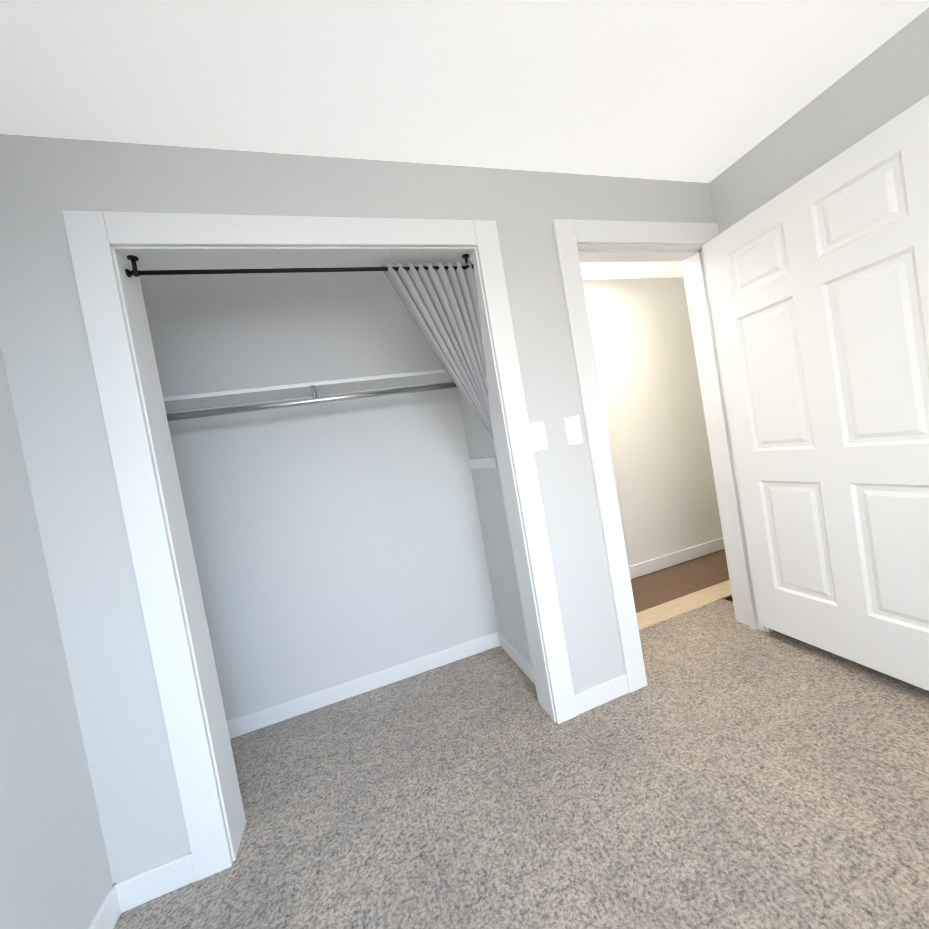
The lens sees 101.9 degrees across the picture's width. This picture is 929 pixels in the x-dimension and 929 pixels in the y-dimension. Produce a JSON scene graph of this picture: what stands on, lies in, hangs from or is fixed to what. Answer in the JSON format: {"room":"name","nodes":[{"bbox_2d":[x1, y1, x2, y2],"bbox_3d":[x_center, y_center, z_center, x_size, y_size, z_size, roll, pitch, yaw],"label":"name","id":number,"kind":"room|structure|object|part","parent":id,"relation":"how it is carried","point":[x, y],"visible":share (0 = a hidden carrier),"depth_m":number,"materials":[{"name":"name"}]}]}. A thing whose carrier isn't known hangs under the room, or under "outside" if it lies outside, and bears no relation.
{"room":"empty bedroom","nodes":[
{"label":"empty bedroom","id":0,"kind":"room"},
{"bbox_2d":[0,345,112,928],"bbox_3d":[-0.992,0.196,-0.031,0.120,2.440,4.196,-10,2,-17],"label":"wall","id":1,"kind":"structure","parent":0,"point":[55,872],"depth_m":1.05,"materials":[{"name":"grey paint"}]},
{"bbox_2d":[88,876,135,928],"bbox_3d":[-0.617,1.333,-0.334,0.014,0.092,3.203,-10,2,-17],"label":"baseboard","id":2,"kind":"structure","parent":1,"relation":"attached to","point":[120,898],"depth_m":1.17,"materials":[{"name":"white paint"}]},
{"bbox_2d":[139,271,498,720],"bbox_3d":[-0.590,0.056,2.235,2.034,2.440,0.120,-10,2,-17],"label":"wall","id":3,"kind":"structure","parent":0,"point":[335,543],"depth_m":2.10,"materials":[{"name":"white paint"}]},
{"bbox_2d":[163,369,456,420],"bbox_3d":[-0.778,-0.343,1.964,1.652,0.126,0.299,-10,2,-17],"label":"closet shelf","id":4,"kind":"object","parent":3,"relation":"attached to","point":[201,401],"depth_m":1.91,"materials":[{"name":"white paint"}]},
{"bbox_3d":[-0.773,-0.333,1.956,1.622,0.106,0.280,-10,2,-17],"label":"closet shelf and rod","id":5,"kind":"part","parent":4,"relation":"part of","materials":[{"name":"silver metal"}]},
{"bbox_2d":[0,134,714,883],"bbox_3d":[0.082,-0.042,1.674,3.235,2.440,0.150,-10,2,-17],"label":"wall","id":6,"kind":"structure","parent":0,"point":[44,182],"depth_m":1.23,"materials":[{"name":"grey paint"}]},
{"bbox_2d":[125,254,493,439],"bbox_3d":[-0.402,0.069,1.557,1.317,1.792,0.150,-10,2,-17],"label":"curtain","id":7,"kind":"object","parent":6,"relation":"hanging from","point":[439,300],"visible":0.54,"depth_m":1.63,"materials":[{"name":"grey fabric"}]},
{"bbox_3d":[-0.559,-0.778,1.469,1.259,0.065,0.032,-10,2,-17],"label":"curtain rod","id":8,"kind":"part","parent":7,"relation":"part of","materials":[{"name":"black metal"}]},
{"bbox_2d":[62,210,577,880],"bbox_3d":[-0.377,0.165,1.437,1.481,2.202,0.018,-10,2,-17],"label":"trim","id":9,"kind":"structure","parent":6,"relation":"attached to","point":[94,238],"depth_m":1.25,"materials":[{"name":"white paint"}]},
{"bbox_2d":[111,246,555,860],"bbox_3d":[-0.394,0.211,1.519,1.301,2.112,0.150,-10,2,-17],"label":"door frame","id":10,"kind":"structure","parent":6,"relation":"attached to","point":[161,440],"depth_m":1.37,"materials":[{"name":"white paint"}]},
{"bbox_2d":[227,631,534,738],"bbox_3d":[-0.460,1.237,1.870,1.656,0.092,0.603,-10,2,-17],"label":"baseboard","id":11,"kind":"structure","parent":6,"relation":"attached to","point":[267,716],"depth_m":2.12,"materials":[{"name":"white paint"}]},
{"bbox_2d":[529,421,547,451],"bbox_3d":[0.328,-0.125,1.667,0.078,0.128,0.013,-10,2,-17],"label":"light switch","id":12,"kind":"object","parent":6,"relation":"attached to","point":[538,436],"visible":0.98,"depth_m":1.67,"materials":[{"name":"white plastic"}]},
{"bbox_2d":[564,415,582,444],"bbox_3d":[0.501,-0.156,1.722,0.078,0.128,0.013,-10,2,-17],"label":"light switch","id":13,"kind":"object","parent":6,"relation":"attached to","point":[573,429],"visible":1,"depth_m":1.72,"materials":[{"name":"white plastic"}]},
{"bbox_2d":[574,673,628,714],"bbox_3d":[0.632,1.053,1.736,0.288,0.092,0.014,-10,2,-17],"label":"baseboard","id":14,"kind":"structure","parent":6,"relation":"attached to","point":[589,698],"depth_m":1.73,"materials":[{"name":"white paint"}]},
{"bbox_2d":[552,219,773,692],"bbox_3d":[1.034,-0.102,1.974,1.005,2.216,0.186,-10,2,-17],"label":"door frame","id":15,"kind":"structure","parent":6,"relation":"attached to","point":[569,235],"depth_m":1.78,"materials":[{"name":"white paint"}]},
{"bbox_2d":[702,95,928,690],"bbox_3d":[1.549,-0.151,1.598,0.092,2.046,0.867,-10,2,-15],"label":"door","id":16,"kind":"structure","parent":6,"relation":"in","point":[818,282],"depth_m":1.55,"materials":[{"name":"white paint"}]},
{"bbox_2d":[230,646,523,780],"bbox_3d":[-0.378,1.314,2.086,2.154,0.100,0.476,-10,2,-17],"label":"floor","id":17,"kind":"structure","parent":0,"point":[260,750],"depth_m":1.97,"materials":[{"name":"grey carpet"}]},
{"bbox_2d":[0,0,928,279],"bbox_3d":[0.921,-1.468,1.096,4.954,0.120,5.130,-10,2,-17],"label":"ceiling","id":18,"kind":"structure","parent":0,"point":[694,90],"depth_m":1.21,"materials":[{"name":"white paint"}]},
{"bbox_2d":[457,387,531,663],"bbox_3d":[0.296,-0.093,2.137,0.378,2.440,0.603,-10,2,-17],"label":"wall","id":19,"kind":"structure","parent":0,"point":[498,548],"depth_m":2.15,"materials":[{"name":"white paint"}]},
{"bbox_2d":[466,457,497,468],"bbox_3d":[0.093,-0.006,2.146,0.025,0.056,0.459,-10,2,-17],"label":"closet shelf","id":20,"kind":"object","parent":19,"relation":"attached to","point":[490,462],"visible":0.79,"depth_m":2.09,"materials":[{"name":"white paint"}]},
{"bbox_2d":[113,599,928,928],"bbox_3d":[0.757,1.176,0.246,3.235,0.100,3.720,-10,2,-17],"label":"floor carpet","id":21,"kind":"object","parent":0,"point":[723,769],"visible":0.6,"depth_m":1.25,"materials":[{"name":"beige carpet"}]},
{"bbox_2d":[583,277,722,565],"bbox_3d":[1.592,-0.351,3.236,2.800,2.440,0.100,-10,2,-17],"label":"wall","id":22,"kind":"structure","parent":0,"point":[650,383],"depth_m":3.19,"materials":[{"name":"white paint"}]},
{"bbox_2d":[588,311,631,578],"bbox_3d":[0.753,-0.067,2.905,0.900,2.185,0.018,-10,2,-17],"label":"trim","id":23,"kind":"structure","parent":22,"relation":"attached to","point":[609,444],"depth_m":3.03,"materials":[{"name":"white paint"}]},
{"bbox_2d":[630,537,724,578],"bbox_3d":[2.181,0.732,3.336,1.765,0.102,0.014,-10,2,-17],"label":"baseboard","id":24,"kind":"structure","parent":22,"relation":"attached to","point":[666,561],"depth_m":3.20,"materials":[{"name":"white paint"}]},
{"bbox_2d":[631,549,732,612],"bbox_3d":[1.809,0.902,3.270,2.800,0.096,1.410,-10,2,-17],"label":"floor","id":25,"kind":"structure","parent":0,"point":[659,587],"depth_m":2.90,"materials":[{"name":"brown wood"}]},
{"bbox_2d":[636,580,731,629],"bbox_3d":[1.931,0.855,2.659,2.680,0.026,0.170,-10,2,-17],"label":"threshold","id":26,"kind":"object","parent":25,"relation":"on","point":[676,607],"visible":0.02,"depth_m":2.50,"materials":[{"name":"beige wood"}]},
{"bbox_2d":[709,7,928,233],"bbox_3d":[2.063,-0.346,0.482,0.120,2.440,3.323,-10,2,-17],"label":"wall","id":27,"kind":"structure","parent":0,"point":[884,83],"depth_m":1.52,"materials":[{"name":"grey paint"}]}
]}

